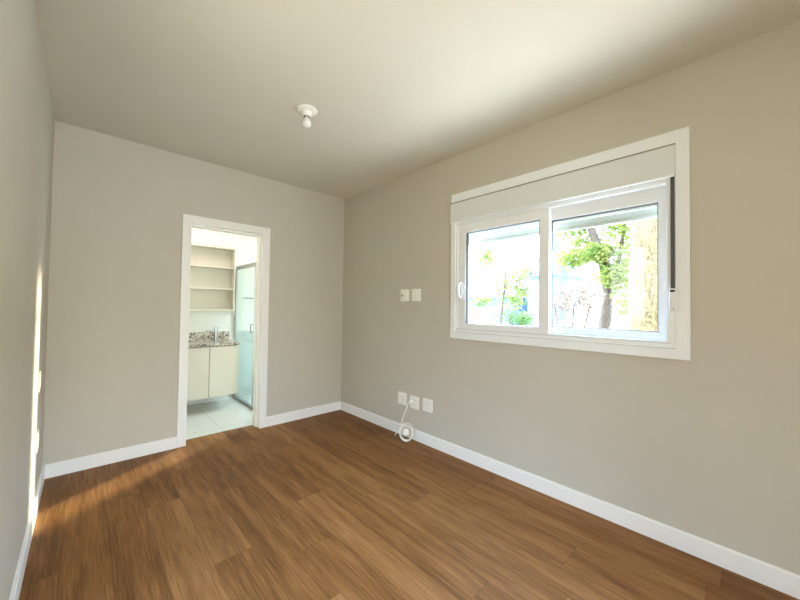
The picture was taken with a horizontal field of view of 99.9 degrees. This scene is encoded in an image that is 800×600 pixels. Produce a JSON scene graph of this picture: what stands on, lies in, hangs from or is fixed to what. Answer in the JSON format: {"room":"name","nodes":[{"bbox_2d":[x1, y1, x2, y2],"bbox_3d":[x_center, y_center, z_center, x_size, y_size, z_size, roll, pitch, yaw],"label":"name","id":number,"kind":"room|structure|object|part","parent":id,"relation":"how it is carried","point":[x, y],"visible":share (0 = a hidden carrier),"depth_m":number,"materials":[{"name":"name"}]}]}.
{"room":"empty bedroom","nodes":[
{"label":"empty bedroom","id":0,"kind":"room"},
{"bbox_2d":[0,0,54,599],"bbox_3d":[-0.499,0.036,0.160,0.140,2.750,6.398,2,-2,-43],"label":"wall","id":1,"kind":"structure","parent":0,"point":[27,120],"depth_m":1.36,"materials":[{"name":"beige paint"}]},
{"bbox_2d":[9,465,44,599],"bbox_3d":[-0.458,1.214,0.188,0.015,0.098,6.118,2,-2,-43],"label":"baseboard","id":2,"kind":"structure","parent":1,"relation":"attached to","point":[18,579],"depth_m":1.66,"materials":[{"name":"white paint"}]},
{"bbox_2d":[35,429,39,453],"bbox_3d":[-2.189,0.854,2.031,0.011,0.118,0.118,2,-2,-43],"label":"outlet plate","id":3,"kind":"object","parent":1,"relation":"attached to","point":[37,433],"visible":1,"depth_m":2.00,"materials":[{"name":"white plastic"}]},
{"bbox_2d":[37,370,41,392],"bbox_3d":[-2.184,0.494,2.039,0.011,0.118,0.118,2,-2,-43],"label":"outlet plate","id":4,"kind":"object","parent":1,"relation":"attached to","point":[39,373],"visible":1,"depth_m":2.00,"materials":[{"name":"white plastic"}]},
{"bbox_2d":[42,120,343,464],"bbox_3d":[-1.677,0.013,3.351,2.526,2.600,0.140,2,-2,-43],"label":"wall","id":5,"kind":"structure","parent":0,"point":[118,207],"depth_m":2.82,"materials":[{"name":"beige paint"}]},
{"bbox_2d":[45,436,176,478],"bbox_3d":[-2.258,1.243,2.686,0.798,0.098,0.015,2,-2,-43],"label":"baseboard","id":6,"kind":"structure","parent":5,"relation":"attached to","point":[55,469],"depth_m":2.64,"materials":[{"name":"white paint"}]},
{"bbox_2d":[177,214,269,447],"bbox_3d":[-1.721,0.275,3.306,0.788,2.074,0.170,2,-2,-43],"label":"door frame","id":7,"kind":"structure","parent":5,"relation":"in","point":[189,222],"depth_m":3.40,"materials":[{"name":"white paint"}]},
{"bbox_2d":[266,401,340,426],"bbox_3d":[-1.064,1.283,3.812,0.910,0.098,0.015,2,-2,-43],"label":"baseboard","id":8,"kind":"structure","parent":5,"relation":"attached to","point":[308,412],"depth_m":3.77,"materials":[{"name":"white paint"}]},
{"bbox_2d":[187,228,256,404],"bbox_3d":[-2.459,0.077,4.492,2.094,2.500,0.150,2,-2,-43],"label":"wall","id":9,"kind":"structure","parent":0,"point":[245,246],"depth_m":4.56,"materials":[{"name":"white paint"}]},
{"bbox_2d":[189,331,228,340],"bbox_3d":[-2.666,0.461,4.173,1.005,0.107,0.021,2,-2,-43],"label":"backsplash","id":10,"kind":"structure","parent":9,"relation":"attached to","point":[195,336],"depth_m":4.33,"materials":[{"name":"grey stone"}]},
{"bbox_2d":[189,243,235,310],"bbox_3d":[-2.598,-0.280,4.162,1.002,0.827,0.145,2,-2,-43],"label":"wall shelf","id":11,"kind":"object","parent":9,"relation":"attached to","point":[212,271],"visible":0.54,"depth_m":4.37,"materials":[{"name":"beige laminate"}]},
{"bbox_3d":[-2.239,-0.268,4.500,0.015,0.827,0.145,2,-2,-43],"label":"panel","id":12,"kind":"part","parent":11,"relation":"part of","materials":[{"name":"beige laminate"}]},
{"bbox_2d":[187,345,238,400],"bbox_3d":[-2.521,0.843,4.001,0.988,0.604,0.470,2,-2,-43],"label":"vanity cabinet","id":13,"kind":"object","parent":9,"relation":"attached to","point":[212,370],"visible":0.49,"depth_m":3.97,"materials":[{"name":"beige laminate"}]},
{"bbox_3d":[-2.366,0.848,3.837,0.325,0.592,0.018,2,-2,-43],"label":"door","id":14,"kind":"part","parent":13,"relation":"part of","materials":[{"name":"beige laminate"}]},
{"bbox_3d":[-2.375,0.555,3.857,0.952,0.030,0.014,2,-2,-43],"label":"rail","id":15,"kind":"part","parent":13,"relation":"part of","materials":[{"name":"grey"}]},
{"bbox_2d":[188,339,239,347],"bbox_3d":[-2.509,0.527,4.002,1.001,0.028,0.482,2,-2,-43],"label":"countertop","id":16,"kind":"structure","parent":13,"relation":"on","point":[206,343],"depth_m":4.07,"materials":[{"name":"grey stone"}]},
{"bbox_2d":[205,326,217,340],"bbox_3d":[-2.398,0.430,4.275,0.145,0.182,0.089,2,-2,-43],"label":"faucet","id":17,"kind":"object","parent":16,"relation":"on","point":[215,330],"visible":0.98,"depth_m":4.28,"materials":[{"name":"silver metal"}]},
{"bbox_3d":[-2.126,0.856,4.063,0.325,0.592,0.018,2,-2,-43],"label":"door","id":18,"kind":"part","parent":13,"relation":"part of","materials":[{"name":"beige laminate"}]},
{"bbox_2d":[236,331,252,396],"bbox_3d":[-1.948,0.888,4.857,0.809,0.901,0.012,2,-2,-43],"label":"wall tiles","id":19,"kind":"structure","parent":9,"relation":"attached to","point":[245,338],"depth_m":4.66,"materials":[{"name":"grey tile"}]},
{"bbox_2d":[19,395,799,599],"bbox_3d":[-0.103,1.369,1.548,2.686,0.154,7.650,2,-2,-43],"label":"floor","id":20,"kind":"structure","parent":0,"point":[334,505],"depth_m":1.88,"materials":[{"name":"brown wood"}]},
{"bbox_2d":[233,262,255,409],"bbox_3d":[-1.835,0.431,4.144,0.066,1.786,1.210,2,-2,-43],"label":"shower door frame","id":21,"kind":"structure","parent":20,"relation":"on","point":[253,264],"depth_m":4.29,"materials":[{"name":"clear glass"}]},
{"bbox_3d":[-1.813,-0.439,4.171,0.040,0.045,1.210,2,-2,-43],"label":"rail","id":22,"kind":"part","parent":21,"relation":"part of","materials":[{"name":"silver metal"}]},
{"bbox_2d":[395,400,413,441],"bbox_3d":[0.037,1.151,3.203,0.191,0.370,0.112,1,-1,7],"label":"coiled cord","id":23,"kind":"object","parent":20,"relation":"on","point":[405,431],"visible":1,"depth_m":3.16,"materials":[{"name":"white plastic"}]},
{"bbox_2d":[36,0,799,198],"bbox_3d":[0.512,-1.405,1.127,2.866,0.200,6.398,2,-2,-43],"label":"ceiling","id":24,"kind":"structure","parent":0,"point":[396,88],"depth_m":1.87,"materials":[{"name":"white paint"}]},
{"bbox_2d":[296,104,317,127],"bbox_3d":[-0.636,-1.235,2.291,0.142,0.120,0.142,2,-2,-43],"label":"ceiling lamp","id":25,"kind":"object","parent":24,"relation":"attached to","point":[307,111],"visible":1,"depth_m":2.27,"materials":[{"name":"white ceramic"}]},
{"bbox_3d":[-0.636,-1.213,2.290,0.060,0.076,0.060,2,-2,-43],"label":"bulb","id":26,"kind":"part","parent":25,"relation":"part of","materials":[{"name":"white glass"}]},
{"bbox_2d":[301,109,312,118],"bbox_3d":[-0.635,-1.262,2.291,0.082,0.034,0.082,2,-2,-43],"label":"socket","id":27,"kind":"object","parent":25,"relation":"attached to","point":[306,113],"depth_m":2.27,"materials":[{"name":"white"}]},
{"bbox_3d":[-0.635,-1.286,2.292,0.142,0.019,0.142,2,-2,-43],"label":"ceiling plate","id":28,"kind":"part","parent":25,"relation":"part of","materials":[{"name":"white ceramic"}]},
{"bbox_2d":[341,19,799,574],"bbox_3d":[0.990,0.106,2.509,0.200,2.750,7.770,2,-2,-43],"label":"wall","id":29,"kind":"structure","parent":0,"point":[707,446],"depth_m":1.88,"materials":[{"name":"beige paint"}]},
{"bbox_2d":[398,392,406,404],"bbox_3d":[0.021,0.982,3.351,0.011,0.118,0.118,2,-2,-43],"label":"outlet plate","id":30,"kind":"object","parent":29,"relation":"attached to","point":[402,397],"visible":1,"depth_m":3.34,"materials":[{"name":"white plastic"}]},
{"bbox_2d":[401,289,408,300],"bbox_3d":[0.044,-0.046,3.356,0.020,0.118,0.118,2,-2,-43],"label":"socket","id":31,"kind":"object","parent":29,"relation":"attached to","point":[404,293],"visible":1,"depth_m":3.35,"materials":[{"name":"white plastic"}]},
{"bbox_2d":[410,395,418,409],"bbox_3d":[0.137,0.984,3.228,0.011,0.118,0.118,2,-2,-43],"label":"outlet plate","id":32,"kind":"object","parent":29,"relation":"attached to","point":[415,404],"visible":1,"depth_m":3.22,"materials":[{"name":"white plastic"}]},
{"bbox_2d":[412,289,420,300],"bbox_3d":[0.154,-0.048,3.245,0.013,0.118,0.118,2,-2,-43],"label":"switch plate","id":33,"kind":"object","parent":29,"relation":"attached to","point":[416,293],"visible":1,"depth_m":3.23,"materials":[{"name":"white plastic"}]},
{"bbox_2d":[423,398,432,412],"bbox_3d":[0.254,0.974,3.104,0.011,0.118,0.118,2,-2,-43],"label":"outlet plate","id":34,"kind":"object","parent":29,"relation":"attached to","point":[427,403],"visible":1,"depth_m":3.10,"materials":[{"name":"white plastic"}]},
{"bbox_2d":[340,401,799,598],"bbox_3d":[0.749,1.281,2.566,0.015,0.098,4.318,2,-2,-43],"label":"baseboard","id":35,"kind":"structure","parent":29,"relation":"attached to","point":[787,582],"depth_m":1.96,"materials":[{"name":"white paint"}]},
{"bbox_2d":[450,126,690,360],"bbox_3d":[1.043,-0.297,2.409,0.209,1.250,1.592,2,-2,-43],"label":"window","id":36,"kind":"structure","parent":29,"relation":"in","point":[654,172],"depth_m":2.15,"materials":[{"name":"white plastic"}]},
{"bbox_3d":[0.504,-0.083,2.851,0.043,0.140,0.017,2,-2,-43],"label":"handle","id":37,"kind":"part","parent":36,"relation":"part of","materials":[{"name":"white plastic"}]},
{"bbox_3d":[0.522,-0.083,2.867,0.006,0.160,0.024,2,-2,-43],"label":"handle plate","id":38,"kind":"part","parent":36,"relation":"part of","materials":[{"name":"white plastic"}]},
{"bbox_3d":[0.782,-0.198,2.632,0.044,0.886,0.781,2,-2,-43],"label":"sliding sash","id":39,"kind":"part","parent":36,"relation":"part of","materials":[{"name":"white plastic"}]},
{"bbox_3d":[1.038,-0.199,2.414,0.134,0.942,1.494,2,-2,-43],"label":"fixed frame","id":40,"kind":"part","parent":36,"relation":"part of","materials":[{"name":"white plastic"}]},
{"bbox_3d":[1.284,-0.203,2.170,0.044,0.890,0.721,2,-2,-43],"label":"sliding sash","id":41,"kind":"part","parent":36,"relation":"part of","materials":[{"name":"white plastic"}]},
{"label":"outside","id":42,"kind":"structure","parent":0,"visible":0},
{"bbox_3d":[6.229,2.349,14.115,23.456,0.300,40.000,2,-2,-43],"label":"garden","id":43,"kind":"object","parent":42,"visible":0},
{"bbox_2d":[468,282,527,325],"bbox_3d":[4.401,0.707,16.805,5.300,3.050,5.400,2,-2,-43],"label":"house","id":44,"kind":"structure","parent":43,"relation":"on","point":[478,315],"depth_m":14.41,"materials":[{"name":"white paint"}]},
{"bbox_2d":[470,248,537,324],"bbox_3d":[2.861,0.268,9.355,0.946,3.573,1.897,2,-2,-43],"label":"tree","id":45,"kind":"object","parent":43,"relation":"on","point":[505,282],"visible":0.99,"depth_m":9.23,"materials":[{"name":"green plant"}]},
{"bbox_2d":[493,307,535,325],"bbox_3d":[3.442,1.134,10.152,1.075,1.891,1.174,1,-1,-3],"label":"bush","id":46,"kind":"object","parent":43,"relation":"on","point":[522,317],"visible":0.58,"depth_m":9.99,"materials":[{"name":"green plant"}]},
{"bbox_2d":[523,258,589,326],"bbox_3d":[6.220,0.284,13.437,2.900,3.800,1.600,2,-2,-43],"label":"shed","id":47,"kind":"object","parent":43,"relation":"on","point":[533,306],"visible":0.32,"depth_m":12.81,"materials":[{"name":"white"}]},
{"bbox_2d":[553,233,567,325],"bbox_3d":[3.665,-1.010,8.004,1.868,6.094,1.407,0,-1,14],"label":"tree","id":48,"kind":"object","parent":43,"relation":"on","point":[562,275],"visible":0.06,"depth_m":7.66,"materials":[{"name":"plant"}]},
{"bbox_2d":[537,279,605,327],"bbox_3d":[2.508,0.825,4.973,0.783,2.260,0.902,2,-2,-43],"label":"bush","id":49,"kind":"object","parent":43,"relation":"on","point":[580,297],"visible":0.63,"depth_m":4.91,"materials":[{"name":"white plant"}]},
{"bbox_2d":[554,213,630,328],"bbox_3d":[3.508,-0.152,5.800,1.236,4.285,1.702,2,-2,-43],"label":"tree","id":50,"kind":"object","parent":43,"relation":"on","point":[611,275],"visible":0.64,"depth_m":5.56,"materials":[{"name":"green plant"}]},
{"bbox_2d":[627,207,657,330],"bbox_3d":[3.267,-1.246,4.334,2.185,6.433,2.970,2,-2,-43],"label":"tree","id":51,"kind":"object","parent":43,"relation":"on","point":[642,298],"visible":0.02,"depth_m":3.87,"materials":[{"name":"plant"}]}
]}

